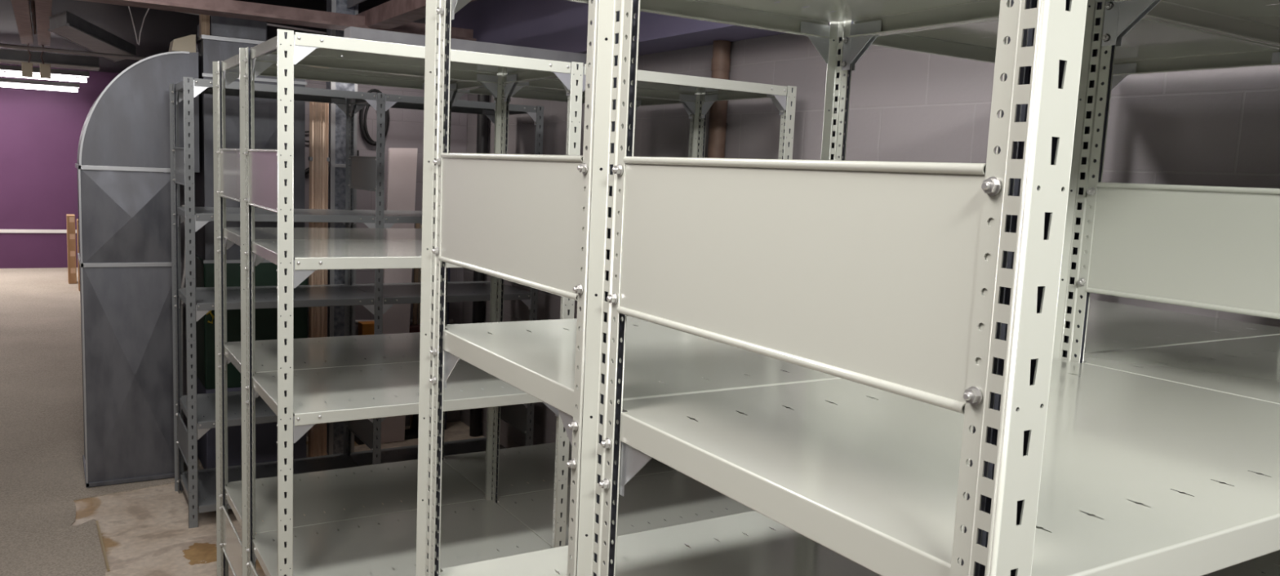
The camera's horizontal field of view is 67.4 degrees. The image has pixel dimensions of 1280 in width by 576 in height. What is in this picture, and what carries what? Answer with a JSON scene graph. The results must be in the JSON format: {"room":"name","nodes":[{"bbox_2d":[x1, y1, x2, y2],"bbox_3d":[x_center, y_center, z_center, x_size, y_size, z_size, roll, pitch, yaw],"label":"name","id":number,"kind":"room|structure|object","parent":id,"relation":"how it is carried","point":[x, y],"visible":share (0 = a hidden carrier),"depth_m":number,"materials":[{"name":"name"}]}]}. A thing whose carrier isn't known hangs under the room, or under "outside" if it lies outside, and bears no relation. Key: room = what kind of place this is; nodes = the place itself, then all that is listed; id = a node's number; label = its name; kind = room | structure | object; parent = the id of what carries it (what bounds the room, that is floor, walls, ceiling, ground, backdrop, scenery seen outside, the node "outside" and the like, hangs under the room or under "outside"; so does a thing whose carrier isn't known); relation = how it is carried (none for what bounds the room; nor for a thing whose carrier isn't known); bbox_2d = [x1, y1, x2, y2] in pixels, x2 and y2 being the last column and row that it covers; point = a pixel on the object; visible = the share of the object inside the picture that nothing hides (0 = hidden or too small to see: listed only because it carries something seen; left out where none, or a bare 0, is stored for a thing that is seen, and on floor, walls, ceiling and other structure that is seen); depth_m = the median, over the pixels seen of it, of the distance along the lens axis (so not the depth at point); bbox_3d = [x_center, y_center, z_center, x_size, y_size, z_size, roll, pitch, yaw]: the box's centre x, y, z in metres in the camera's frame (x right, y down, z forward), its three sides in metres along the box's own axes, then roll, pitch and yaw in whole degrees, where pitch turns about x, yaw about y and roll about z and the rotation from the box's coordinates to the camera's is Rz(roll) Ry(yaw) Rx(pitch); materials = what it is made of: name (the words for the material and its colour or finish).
{"room":"storage room","nodes":[
{"label":"storage room","id":0,"kind":"room"},
{"bbox_2d":[0,77,79,92],"bbox_3d":[-9.696,-2.858,12.971,3.670,0.120,0.203,-2,8,-32],"label":"ceiling light","id":1,"kind":"object","parent":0,"point":[2,80],"visible":1,"depth_m":13.63,"materials":[{"name":"white plastic"}]},
{"bbox_2d":[0,64,89,82],"bbox_3d":[-7.801,-2.344,9.914,3.670,0.120,0.203,-2,8,-32],"label":"ceiling light","id":2,"kind":"object","parent":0,"point":[2,67],"visible":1,"depth_m":10.64,"materials":[{"name":"white plastic"}]},
{"bbox_2d":[0,63,119,268],"bbox_3d":[-9.668,-1.771,13.994,6.767,3.002,0.051,-2,8,-32],"label":"wall","id":3,"kind":"structure","parent":0,"point":[40,130],"depth_m":14.39,"materials":[{"name":"purple paint"}]},
{"bbox_2d":[0,229,76,233],"bbox_3d":[-10.496,-0.814,13.580,4.874,0.051,0.018,-2,8,-32],"label":"trim","id":4,"kind":"structure","parent":3,"relation":"attached to","point":[33,231],"depth_m":14.45,"materials":[{"name":"white plastic"}]},
{"bbox_2d":[0,0,390,73],"bbox_3d":[-6.810,-2.618,9.343,6.807,0.051,10.617,-2,8,-32],"label":"ceiling","id":5,"kind":"structure","parent":0,"point":[160,28],"depth_m":8.81,"materials":[{"name":"paint"}]},
{"bbox_2d":[71,421,544,575],"bbox_3d":[-4.373,1.029,5.554,6.807,0.051,20.472,-2,8,-32],"label":"floor","id":6,"kind":"structure","parent":0,"point":[145,532],"depth_m":4.74,"materials":[{"name":"concrete"}]},
{"bbox_2d":[0,267,200,575],"bbox_3d":[-5.141,1.023,5.059,4.976,0.011,20.442,-2,8,-32],"label":"carpet","id":7,"kind":"object","parent":6,"relation":"on","point":[42,432],"depth_m":6.17,"materials":[{"name":"beige carpet"}]},
{"bbox_2d":[67,266,76,284],"bbox_3d":[-7.772,-0.191,13.144,0.096,0.231,0.306,-2,8,-32],"label":"carton","id":8,"kind":"object","parent":7,"relation":"on","point":[72,271],"visible":0.84,"depth_m":13.02,"materials":[{"name":"beige cardboard"}]},
{"bbox_2d":[66,248,76,266],"bbox_3d":[-7.762,-0.420,13.116,0.096,0.231,0.306,-2,8,-32],"label":"carton","id":9,"kind":"object","parent":8,"relation":"on","point":[71,253],"visible":0.88,"depth_m":12.99,"materials":[{"name":"beige cardboard"}]},
{"bbox_2d":[66,232,75,249],"bbox_3d":[-7.751,-0.650,13.088,0.096,0.231,0.306,-2,8,-32],"label":"carton","id":10,"kind":"object","parent":9,"relation":"on","point":[71,237],"visible":0.86,"depth_m":12.96,"materials":[{"name":"beige cardboard"}]},
{"bbox_2d":[66,214,75,232],"bbox_3d":[-7.741,-0.879,13.061,0.096,0.231,0.306,-2,8,-32],"label":"carton","id":11,"kind":"object","parent":10,"relation":"on","point":[70,219],"visible":1,"depth_m":12.93,"materials":[{"name":"beige cardboard"}]},
{"bbox_2d":[77,271,79,291],"bbox_3d":[-7.261,-0.090,12.512,0.096,0.229,0.306,-2,8,-32],"label":"carton","id":12,"kind":"object","parent":7,"relation":"on","point":[77,271],"visible":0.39,"depth_m":12.36,"materials":[{"name":"beige cardboard"}]},
{"bbox_2d":[77,258,79,273],"bbox_3d":[-7.251,-0.317,12.484,0.096,0.229,0.306,-2,8,-32],"label":"carton","id":13,"kind":"object","parent":12,"relation":"on","point":[78,269],"visible":0.25,"depth_m":12.35,"materials":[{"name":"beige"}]},
{"bbox_2d":[76,236,79,253],"bbox_3d":[-7.241,-0.544,12.457,0.096,0.229,0.306,-2,8,-32],"label":"carton","id":14,"kind":"object","parent":13,"relation":"on","point":[77,239],"visible":0.25,"depth_m":12.31,"materials":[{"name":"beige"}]},
{"bbox_2d":[76,218,79,238],"bbox_3d":[-7.230,-0.770,12.429,0.096,0.229,0.306,-2,8,-32],"label":"carton","id":15,"kind":"object","parent":14,"relation":"on","point":[77,219],"visible":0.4,"depth_m":12.30,"materials":[{"name":"beige cardboard"}]},
{"bbox_2d":[75,51,199,488],"bbox_3d":[-2.865,-0.133,5.485,0.586,2.395,0.586,-2,8,-32],"label":"air duct","id":16,"kind":"object","parent":7,"relation":"on","point":[122,166],"visible":0.8,"depth_m":5.23,"materials":[{"name":"grey metal"}]},
{"bbox_2d":[168,35,195,52],"bbox_3d":[-2.572,-1.371,5.392,0.122,0.099,0.178,-2,8,-32],"label":"scrap","id":17,"kind":"object","parent":16,"relation":"on","point":[187,43],"visible":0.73,"depth_m":5.33,"materials":[{"name":"beige paint"}]},
{"bbox_2d":[181,204,185,460],"bbox_3d":[-2.530,0.320,5.330,0.050,1.562,0.025,-2,8,-32],"label":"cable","id":18,"kind":"object","parent":6,"relation":"on","point":[184,272],"visible":0.32,"depth_m":5.29,"materials":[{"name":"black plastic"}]},
{"bbox_2d":[193,15,307,469],"bbox_3d":[-2.354,-0.251,5.772,0.572,2.606,0.606,-2,8,-32],"label":"furnace","id":19,"kind":"object","parent":6,"relation":"on","point":[227,35],"visible":0.41,"depth_m":5.49,"materials":[{"name":"grey metal"}]},
{"bbox_2d":[199,13,209,35],"bbox_3d":[-2.404,-1.474,5.301,0.043,0.161,0.076,-2,8,-32],"label":"wood block","id":20,"kind":"object","parent":19,"relation":"on","point":[204,20],"visible":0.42,"depth_m":5.27,"materials":[{"name":"brown wood"}]},
{"bbox_2d":[307,102,329,457],"bbox_3d":[-1.931,-0.027,5.764,0.114,2.212,0.082,-2,8,-32],"label":"column","id":21,"kind":"structure","parent":6,"relation":"on","point":[318,158],"depth_m":5.67,"materials":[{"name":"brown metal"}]},
{"bbox_2d":[325,0,358,455],"bbox_3d":[-1.857,-0.441,5.936,0.158,3.000,0.201,-2,8,-32],"label":"duct riser","id":22,"kind":"object","parent":6,"relation":"on","point":[337,117],"visible":0.17,"depth_m":5.83,"materials":[{"name":"grey metal"}]},
{"bbox_2d":[168,76,543,528],"bbox_3d":[-1.554,0.063,5.386,1.873,2.250,0.612,-2,8,-32],"label":"shelving unit","id":23,"kind":"object","parent":6,"relation":"on","point":[362,172],"visible":0.62,"depth_m":5.14,"materials":[{"name":"grey metal"}]},
{"bbox_2d":[354,359,418,444],"bbox_3d":[-1.672,0.716,6.434,0.457,0.602,0.140,-2,8,-32],"label":"bench","id":24,"kind":"object","parent":6,"relation":"on","point":[412,433],"visible":0.14,"depth_m":6.50,"materials":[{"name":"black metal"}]},
{"bbox_2d":[358,320,374,335],"bbox_3d":[-1.785,0.323,6.297,0.102,0.197,0.103,-2,8,-32],"label":"carton","id":25,"kind":"object","parent":24,"relation":"on","point":[365,328],"visible":0.34,"depth_m":6.25,"materials":[{"name":"orange cardboard"}]},
{"bbox_2d":[408,324,420,333],"bbox_3d":[-1.601,0.336,6.421,0.320,0.159,0.114,-2,8,-32],"label":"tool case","id":26,"kind":"object","parent":24,"relation":"on","point":[413,328],"visible":0.06,"depth_m":6.42,"materials":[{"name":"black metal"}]},
{"bbox_2d":[377,147,417,443],"bbox_3d":[-1.590,0.059,6.274,0.239,1.941,0.025,-2,8,-32],"label":"leaning board","id":27,"kind":"object","parent":6,"relation":"on","point":[402,162],"visible":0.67,"depth_m":6.22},
{"bbox_2d":[409,223,419,429],"bbox_3d":[-1.550,0.258,6.611,0.032,1.478,0.116,2,7,-4],"label":"plank","id":28,"kind":"object","parent":6,"relation":"on","point":[417,225],"visible":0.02,"depth_m":6.60,"materials":[{"name":"brown wood"}]},
{"bbox_2d":[417,225,422,324],"bbox_3d":[-1.523,0.282,6.632,0.028,1.428,0.114,2,7,-4],"label":"plank","id":29,"kind":"object","parent":6,"relation":"on","point":[420,269],"visible":0.2,"depth_m":6.61,"materials":[{"name":"beige paint"}]},
{"bbox_2d":[429,267,450,431],"bbox_3d":[-1.389,0.282,6.685,0.147,1.428,0.096,-2,8,-32],"label":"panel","id":30,"kind":"object","parent":6,"relation":"on","point":[449,268],"visible":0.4,"depth_m":6.70,"materials":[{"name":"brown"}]},
{"bbox_2d":[212,48,695,575],"bbox_3d":[-0.733,0.262,4.049,1.873,2.250,0.612,-2,8,-32],"label":"shelving unit","id":31,"kind":"object","parent":6,"relation":"on","point":[464,476],"visible":0.27,"depth_m":3.84,"materials":[{"name":"grey metal"}]},
{"bbox_2d":[240,29,796,575],"bbox_3d":[-0.412,0.339,3.532,1.873,2.250,0.612,-2,8,-32],"label":"shelving unit","id":32,"kind":"object","parent":6,"relation":"on","point":[494,527],"visible":0.57,"depth_m":3.28,"materials":[{"name":"grey enamel painted steel"},{"name":"zinc"}]},
{"bbox_2d":[415,0,1279,575],"bbox_3d":[0.544,0.568,1.997,1.873,2.250,0.612,-2,8,-32],"label":"shelving unit","id":33,"kind":"object","parent":6,"relation":"on","point":[524,220],"visible":0.35,"depth_m":1.71,"materials":[{"name":"grey enamel painted steel"},{"name":"zinc"}]},
{"bbox_2d":[576,0,1279,575],"bbox_3d":[0.864,0.645,1.480,1.873,2.250,0.612,-2,8,-32],"label":"shelving unit","id":34,"kind":"object","parent":6,"relation":"on","point":[967,427],"visible":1,"depth_m":0.96,"materials":[{"name":"grey enamel painted steel"},{"name":"zinc"}]},
{"bbox_2d":[179,80,467,436],"bbox_3d":[-2.073,-0.201,6.373,1.890,2.398,0.051,-2,8,-32],"label":"wall","id":35,"kind":"structure","parent":0,"point":[406,126],"depth_m":6.49,"materials":[{"name":"paint"}]},
{"bbox_2d":[305,167,309,175],"bbox_3d":[-2.171,-0.724,6.155,0.173,0.133,0.032,-2,8,-32],"label":"pipe","id":36,"kind":"object","parent":35,"relation":"attached to","point":[307,171],"visible":0.05,"depth_m":6.16,"materials":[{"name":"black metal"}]},
{"bbox_2d":[359,88,389,146],"bbox_3d":[-1.758,-1.133,6.366,0.203,0.374,0.044,-2,8,-32],"label":"cable coil","id":37,"kind":"object","parent":35,"relation":"hanging from","point":[366,135],"visible":0.56,"depth_m":6.34,"materials":[{"name":"black rubber"}]},
{"bbox_2d":[355,319,453,324],"bbox_3d":[-1.733,0.044,6.542,0.974,0.444,0.053,-2,8,-32],"label":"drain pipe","id":38,"kind":"object","parent":35,"relation":"attached to","point":[451,321],"visible":0.11,"depth_m":6.52,"materials":[{"name":"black plastic"}]},
{"bbox_2d":[362,3,1279,545],"bbox_3d":[-1.410,-0.568,7.135,0.051,3.002,20.447,-2,8,-32],"label":"wall","id":39,"kind":"structure","parent":0,"point":[1220,127],"depth_m":3.26,"materials":[{"name":"paint"}]},
{"bbox_2d":[343,26,586,64],"bbox_3d":[-0.755,-1.082,4.317,1.112,0.048,0.102,-2,8,-32],"label":"channel","id":40,"kind":"object","parent":39,"relation":"attached to","point":[357,33],"visible":0.73,"depth_m":4.27,"materials":[{"name":"grey metal"}]},
{"bbox_2d":[469,94,488,436],"bbox_3d":[-1.086,-0.185,6.490,0.076,2.428,0.076,-2,8,-32],"label":"pipe","id":41,"kind":"object","parent":39,"relation":"attached to","point":[482,120],"visible":0.4,"depth_m":6.47,"materials":[{"name":"black metal"}]},
{"bbox_2d":[437,0,836,57],"bbox_3d":[1.274,-1.102,2.438,0.264,0.570,9.853,-2,8,-32],"label":"ceiling","id":42,"kind":"structure","parent":39,"relation":"attached to","point":[562,25],"depth_m":4.89,"materials":[{"name":"paint"}]},
{"bbox_2d":[686,40,730,548],"bbox_3d":[0.297,0.147,4.261,0.081,2.428,0.081,-2,8,-32],"label":"pipe","id":43,"kind":"object","parent":39,"relation":"attached to","point":[721,60],"visible":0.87,"depth_m":4.12,"materials":[{"name":"metal"}]},
{"bbox_3d":[-1.464,-1.331,0.709,6.807,0.051,9.855,-2,8,-32],"label":"ceiling","id":44,"kind":"structure","parent":0,"visible":0},
{"bbox_2d":[11,0,52,79],"bbox_3d":[-3.233,-1.639,5.079,0.221,0.550,8.484,-2,8,-32],"label":"joist","id":45,"kind":"object","parent":44,"relation":"attached to","point":[41,10],"visible":0.97,"depth_m":7.33,"materials":[{"name":"brown wood"}]},
{"bbox_2d":[48,10,137,62],"bbox_3d":[-4.251,-1.947,7.581,0.310,0.100,2.776,0,7,-19],"label":"duct","id":46,"kind":"object","parent":45,"relation":"attached to","point":[65,24],"visible":0.9,"depth_m":7.05,"materials":[{"name":"grey metal"}]},
{"bbox_2d":[346,0,475,29],"bbox_3d":[-0.768,-1.498,4.262,0.127,0.404,4.496,-2,8,-32],"label":"joist","id":47,"kind":"object","parent":44,"relation":"attached to","point":[392,14],"visible":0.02,"depth_m":5.05,"materials":[{"name":"brown wood"}]},
{"bbox_2d":[177,11,326,34],"bbox_3d":[-2.950,-1.596,5.347,2.540,0.106,0.021,-2,8,-32],"label":"conduit","id":48,"kind":"object","parent":47,"relation":"attached to","point":[268,24],"visible":0.19,"depth_m":5.86,"materials":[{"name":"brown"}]},
{"bbox_2d":[128,6,137,44],"bbox_3d":[-2.859,-1.490,5.411,0.052,0.220,0.006,-2,8,-32],"label":"wire","id":49,"kind":"object","parent":48,"relation":"hanging from","point":[128,6],"visible":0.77,"depth_m":5.41,"materials":[{"name":"grey"}]},
{"bbox_2d":[137,8,149,44],"bbox_3d":[-2.809,-1.489,5.442,0.066,0.225,0.006,-2,8,-32],"label":"wire","id":50,"kind":"object","parent":48,"relation":"hanging from","point":[148,8],"visible":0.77,"depth_m":5.44,"materials":[{"name":"grey metal"}]},
{"bbox_2d":[78,0,476,40],"bbox_3d":[-2.365,-1.480,4.977,3.144,0.074,0.203,-2,8,-32],"label":"beam","id":51,"kind":"structure","parent":47,"relation":"attached to","point":[223,8],"depth_m":5.16,"materials":[{"name":"brown wood"}]},
{"bbox_3d":[-7.218,-0.398,3.564,0.051,3.002,20.447,-2,8,-32],"label":"wall","id":52,"kind":"structure","parent":0,"visible":0},
{"bbox_2d":[0,48,99,71],"bbox_3d":[-7.112,-2.063,7.868,4.668,0.114,0.254,-2,8,-32],"label":"cross beam","id":53,"kind":"structure","parent":52,"relation":"attached to","point":[6,54],"depth_m":8.82,"materials":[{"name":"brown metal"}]},
{"bbox_2d":[0,58,99,69],"bbox_3d":[-7.036,-1.998,7.748,4.668,0.020,0.020,-2,8,-32],"label":"conduit","id":54,"kind":"object","parent":53,"relation":"attached to","point":[1,60],"visible":1,"depth_m":8.77,"materials":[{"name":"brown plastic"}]},
{"bbox_2d":[0,43,146,60],"bbox_3d":[-5.641,-1.623,5.743,4.928,0.059,0.027,-2,8,-31],"label":"conduit","id":55,"kind":"object","parent":52,"relation":"attached to","point":[2,45],"visible":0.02,"depth_m":6.72,"materials":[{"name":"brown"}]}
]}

